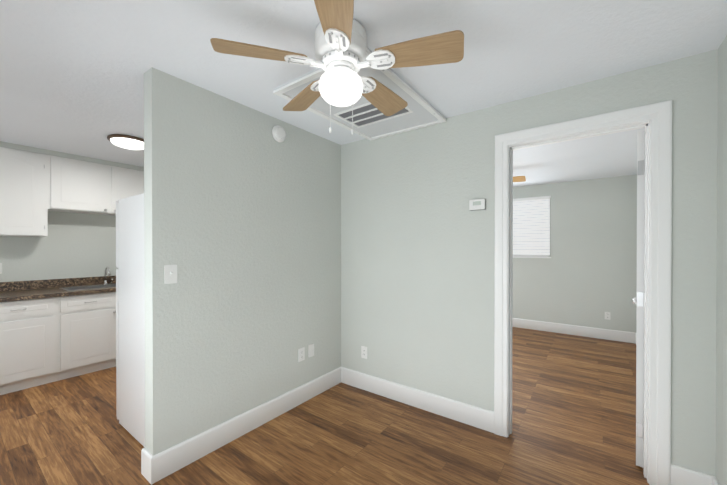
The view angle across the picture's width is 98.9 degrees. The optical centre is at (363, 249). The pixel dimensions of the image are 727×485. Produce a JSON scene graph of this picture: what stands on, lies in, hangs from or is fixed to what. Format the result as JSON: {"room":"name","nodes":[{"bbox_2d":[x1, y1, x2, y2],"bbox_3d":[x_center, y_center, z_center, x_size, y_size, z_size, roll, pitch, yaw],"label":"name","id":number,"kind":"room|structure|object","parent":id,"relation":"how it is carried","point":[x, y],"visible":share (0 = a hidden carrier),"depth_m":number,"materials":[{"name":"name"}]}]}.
{"room":"living room","nodes":[
{"label":"living room","id":0,"kind":"room"},
{"bbox_2d":[0,141,143,281],"bbox_3d":[-3.517,0.142,3.563,0.418,2.440,3.540,0,0,36],"label":"wall","id":1,"kind":"structure","parent":0,"point":[75,245],"depth_m":3.67,"materials":[{"name":"paint"}]},
{"bbox_2d":[0,147,51,236],"bbox_3d":[-3.673,-0.581,3.225,0.316,0.880,0.522,0,0,36],"label":"upper cabinet","id":2,"kind":"object","parent":1,"relation":"attached to","point":[35,188],"depth_m":3.20,"materials":[{"name":"white wood"}]},
{"bbox_2d":[48,155,143,214],"bbox_3d":[-3.204,-0.734,3.866,0.316,0.580,1.069,0,0,36],"label":"upper cabinet","id":3,"kind":"object","parent":1,"relation":"attached to","point":[78,186],"depth_m":3.63,"materials":[{"name":"white wood"}]},
{"bbox_2d":[144,67,340,455],"bbox_3d":[-0.785,0.147,2.554,0.120,2.440,1.710,0,0,36],"label":"wall","id":4,"kind":"structure","parent":0,"point":[242,218],"depth_m":2.22,"materials":[{"name":"paint"}]},
{"bbox_2d":[141,448,145,476],"bbox_3d":[-0.845,1.290,2.593,0.015,0.155,1.723,0,0,36],"label":"baseboard","id":5,"kind":"structure","parent":4,"relation":"attached to","point":[143,450],"depth_m":1.89,"materials":[{"name":"white wood"}]},
{"bbox_2d":[164,265,176,283],"bbox_3d":[-1.175,0.151,1.903,0.017,0.115,0.070,0,0,36],"label":"light switch","id":6,"kind":"object","parent":4,"relation":"attached to","point":[170,274],"visible":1,"depth_m":1.90,"materials":[{"name":"white plastic"}]},
{"bbox_2d":[145,367,340,484],"bbox_3d":[-0.743,1.290,2.521,0.035,0.155,1.725,0,0,36],"label":"baseboard","id":7,"kind":"structure","parent":4,"relation":"attached to","point":[163,464],"depth_m":2.21,"materials":[{"name":"white wood"}]},
{"bbox_2d":[272,125,285,141],"bbox_3d":[-0.684,-0.951,2.549,0.042,0.132,0.132,0,0,36],"label":"smoke detector","id":8,"kind":"object","parent":4,"relation":"attached to","point":[278,133],"visible":1,"depth_m":2.53,"materials":[{"name":"white plastic"}]},
{"bbox_2d":[298,347,304,361],"bbox_3d":[-0.551,0.934,2.771,0.007,0.115,0.070,0,0,36],"label":"outlet","id":9,"kind":"object","parent":4,"relation":"attached to","point":[301,354],"visible":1,"depth_m":2.77,"materials":[{"name":"white plastic"}]},
{"bbox_2d":[308,343,313,356],"bbox_3d":[-0.477,0.930,2.866,0.015,0.115,0.070,0,0,36],"label":"outlet","id":10,"kind":"object","parent":4,"relation":"attached to","point":[310,350],"visible":1,"depth_m":2.86,"materials":[{"name":"white plastic"}]},
{"bbox_2d":[0,327,648,484],"bbox_3d":[-0.305,1.413,3.393,5.815,0.100,7.040,0,0,36],"label":"floor","id":11,"kind":"structure","parent":0,"point":[573,409],"depth_m":2.25,"materials":[{"name":"brown wood"}]},
{"bbox_2d":[0,296,67,394],"bbox_3d":[-3.669,0.926,2.984,0.617,0.878,1.103,0,0,36],"label":"base cabinet","id":12,"kind":"object","parent":11,"relation":"on","point":[46,340],"depth_m":3.05,"materials":[{"name":"white wood"}]},
{"bbox_2d":[0,276,115,301],"bbox_3d":[-3.412,0.414,3.309,0.642,0.140,2.990,0,0,36],"label":"countertop","id":13,"kind":"structure","parent":12,"relation":"on","point":[26,290],"depth_m":3.40,"materials":[{"name":"stone"}]},
{"bbox_2d":[60,284,115,290],"bbox_3d":[-3.143,0.520,3.677,0.386,0.165,0.596,0,0,36],"label":"sink","id":14,"kind":"object","parent":13,"relation":"in","point":[88,287],"visible":0.21,"depth_m":3.71,"materials":[{"name":"silver metal"}]},
{"bbox_2d":[103,266,112,284],"bbox_3d":[-3.202,0.325,3.914,0.176,0.230,0.089,0,0,36],"label":"faucet","id":15,"kind":"object","parent":13,"relation":"on","point":[105,280],"visible":0.96,"depth_m":3.92,"materials":[{"name":"silver metal"}]},
{"bbox_2d":[68,296,115,377],"bbox_3d":[-3.231,0.997,3.584,0.617,0.730,0.477,0,0,36],"label":"base cabinet","id":16,"kind":"object","parent":11,"relation":"on","point":[91,323],"depth_m":3.41,"materials":[{"name":"white wood"}]},
{"bbox_2d":[104,296,115,299],"bbox_3d":[-3.029,0.996,3.862,0.617,0.730,0.210,0,0,36],"label":"base cabinet","id":17,"kind":"object","parent":11,"relation":"on","point":[105,297],"depth_m":3.54,"materials":[{"name":"white wood"}]},
{"bbox_2d":[116,193,144,446],"bbox_3d":[-1.442,0.490,2.530,0.849,1.755,0.717,0,0,36],"label":"fridge","id":18,"kind":"object","parent":11,"relation":"on","point":[130,363],"visible":0.19,"depth_m":2.27,"materials":[{"name":"white metal"}]},
{"bbox_2d":[0,0,726,187],"bbox_3d":[-0.305,-1.127,3.380,5.815,0.100,7.040,0,0,36],"label":"ceiling","id":19,"kind":"structure","parent":0,"point":[72,72],"depth_m":1.70,"materials":[{"name":"paint"}]},
{"bbox_2d":[107,134,143,149],"bbox_3d":[-2.291,-1.035,3.047,0.344,0.078,0.344,0,0,36],"label":"kitchen ceiling light","id":20,"kind":"object","parent":19,"relation":"attached to","point":[128,142],"visible":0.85,"depth_m":2.95,"materials":[{"name":"white glass"}]},
{"bbox_2d":[210,0,463,134],"bbox_3d":[-0.090,-0.807,1.567,1.132,0.520,1.082,0,0,36],"label":"fan","id":21,"kind":"object","parent":19,"relation":"hanging from","point":[341,56],"visible":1,"depth_m":1.44,"materials":[{"name":"brown wood"}]},
{"bbox_2d":[273,48,446,140],"bbox_3d":[0.038,-1.055,2.303,0.758,0.032,1.128,0,0,36],"label":"vent panel","id":22,"kind":"object","parent":19,"relation":"attached to","point":[371,122],"visible":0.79,"depth_m":2.36,"materials":[{"name":"white paint"}]},
{"bbox_2d":[513,176,525,181],"bbox_3d":[1.619,-0.821,4.252,1.067,0.520,1.095,0,0,36],"label":"ceiling fan","id":23,"kind":"object","parent":19,"relation":"hanging from","point":[519,178],"visible":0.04,"depth_m":4.00,"materials":[{"name":"brown wood"}]},
{"bbox_2d":[341,49,717,476],"bbox_3d":[-0.329,0.144,3.354,5.575,2.440,0.120,0,0,36],"label":"wall","id":24,"kind":"structure","parent":0,"point":[417,268],"depth_m":2.44,"materials":[{"name":"paint"}]},
{"bbox_2d":[361,346,366,358],"bbox_3d":[0.007,1.003,3.034,0.070,0.115,0.007,0,0,36],"label":"electrical outlet","id":25,"kind":"object","parent":24,"relation":"attached to","point":[363,351],"visible":1,"depth_m":3.03,"materials":[{"name":"white plastic"}]},
{"bbox_2d":[341,367,493,432],"bbox_3d":[0.386,1.289,2.755,1.463,0.155,0.015,0,0,36],"label":"baseboard","id":26,"kind":"structure","parent":24,"relation":"attached to","point":[472,415],"depth_m":2.65,"materials":[{"name":"white wood"}]},
{"bbox_2d":[469,199,485,210],"bbox_3d":[0.872,-0.344,2.382,0.118,0.082,0.028,0,0,36],"label":"thermostat","id":27,"kind":"object","parent":24,"relation":"attached to","point":[477,204],"visible":0.96,"depth_m":2.37,"materials":[{"name":"grey plastic"}]},
{"bbox_2d":[494,100,671,484],"bbox_3d":[1.399,0.263,2.094,0.945,2.214,0.160,0,0,36],"label":"door frame","id":28,"kind":"structure","parent":24,"relation":"attached to","point":[658,115],"depth_m":1.84,"materials":[{"name":"white wood"}]},
{"bbox_2d":[632,129,644,467],"bbox_3d":[2.009,0.305,2.195,0.190,2.104,0.759,0,0,36],"label":"door","id":29,"kind":"structure","parent":24,"relation":"in","point":[639,300],"depth_m":1.94,"materials":[{"name":"white wood"}]},
{"bbox_2d":[633,332,700,484],"bbox_3d":[2.934,1.287,3.132,0.035,0.155,3.360,0,0,36],"label":"baseboard","id":30,"kind":"structure","parent":24,"relation":"attached to","point":[694,476],"depth_m":1.71,"materials":[{"name":"white wood"}]},
{"bbox_2d":[512,175,636,332],"bbox_3d":[2.280,0.132,5.783,4.225,2.440,0.120,0,0,36],"label":"wall","id":31,"kind":"structure","parent":0,"point":[585,274],"depth_m":4.85,"materials":[{"name":"paint"}]},
{"bbox_2d":[513,255,550,257],"bbox_3d":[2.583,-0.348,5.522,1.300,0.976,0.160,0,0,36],"label":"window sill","id":32,"kind":"structure","parent":31,"relation":"in","point":[518,256],"depth_m":5.29,"materials":[{"name":"white wood"}]},
{"bbox_2d":[513,196,550,255],"bbox_3d":[2.549,-0.391,5.475,1.280,0.983,0.044,0,0,36],"label":"window blinds","id":33,"kind":"object","parent":31,"relation":"attached to","point":[531,226],"visible":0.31,"depth_m":5.25,"materials":[{"name":"white plastic"}]},
{"bbox_2d":[512,318,632,342],"bbox_3d":[2.239,1.274,5.734,4.225,0.155,0.015,0,0,36],"label":"baseboard","id":34,"kind":"structure","parent":31,"relation":"attached to","point":[615,335],"depth_m":4.92,"materials":[{"name":"white wood"}]},
{"bbox_2d":[605,312,609,319],"bbox_3d":[3.678,0.997,4.688,0.070,0.115,0.007,0,0,36],"label":"outlet","id":35,"kind":"object","parent":31,"relation":"attached to","point":[607,315],"visible":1,"depth_m":4.69,"materials":[{"name":"white plastic"}]},
{"bbox_2d":[716,36,726,484],"bbox_3d":[1.995,0.152,1.708,0.120,2.440,7.040,0,0,36],"label":"wall","id":36,"kind":"structure","parent":0,"point":[721,392],"depth_m":1.60,"materials":[{"name":"paint"}]},
{"bbox_2d":[701,472,719,484],"bbox_3d":[0.909,1.301,0.358,0.035,0.155,3.270,0,0,36],"label":"baseboard","id":37,"kind":"structure","parent":36,"relation":"attached to","point":[706,479],"depth_m":1.67,"materials":[{"name":"white wood"}]}
]}

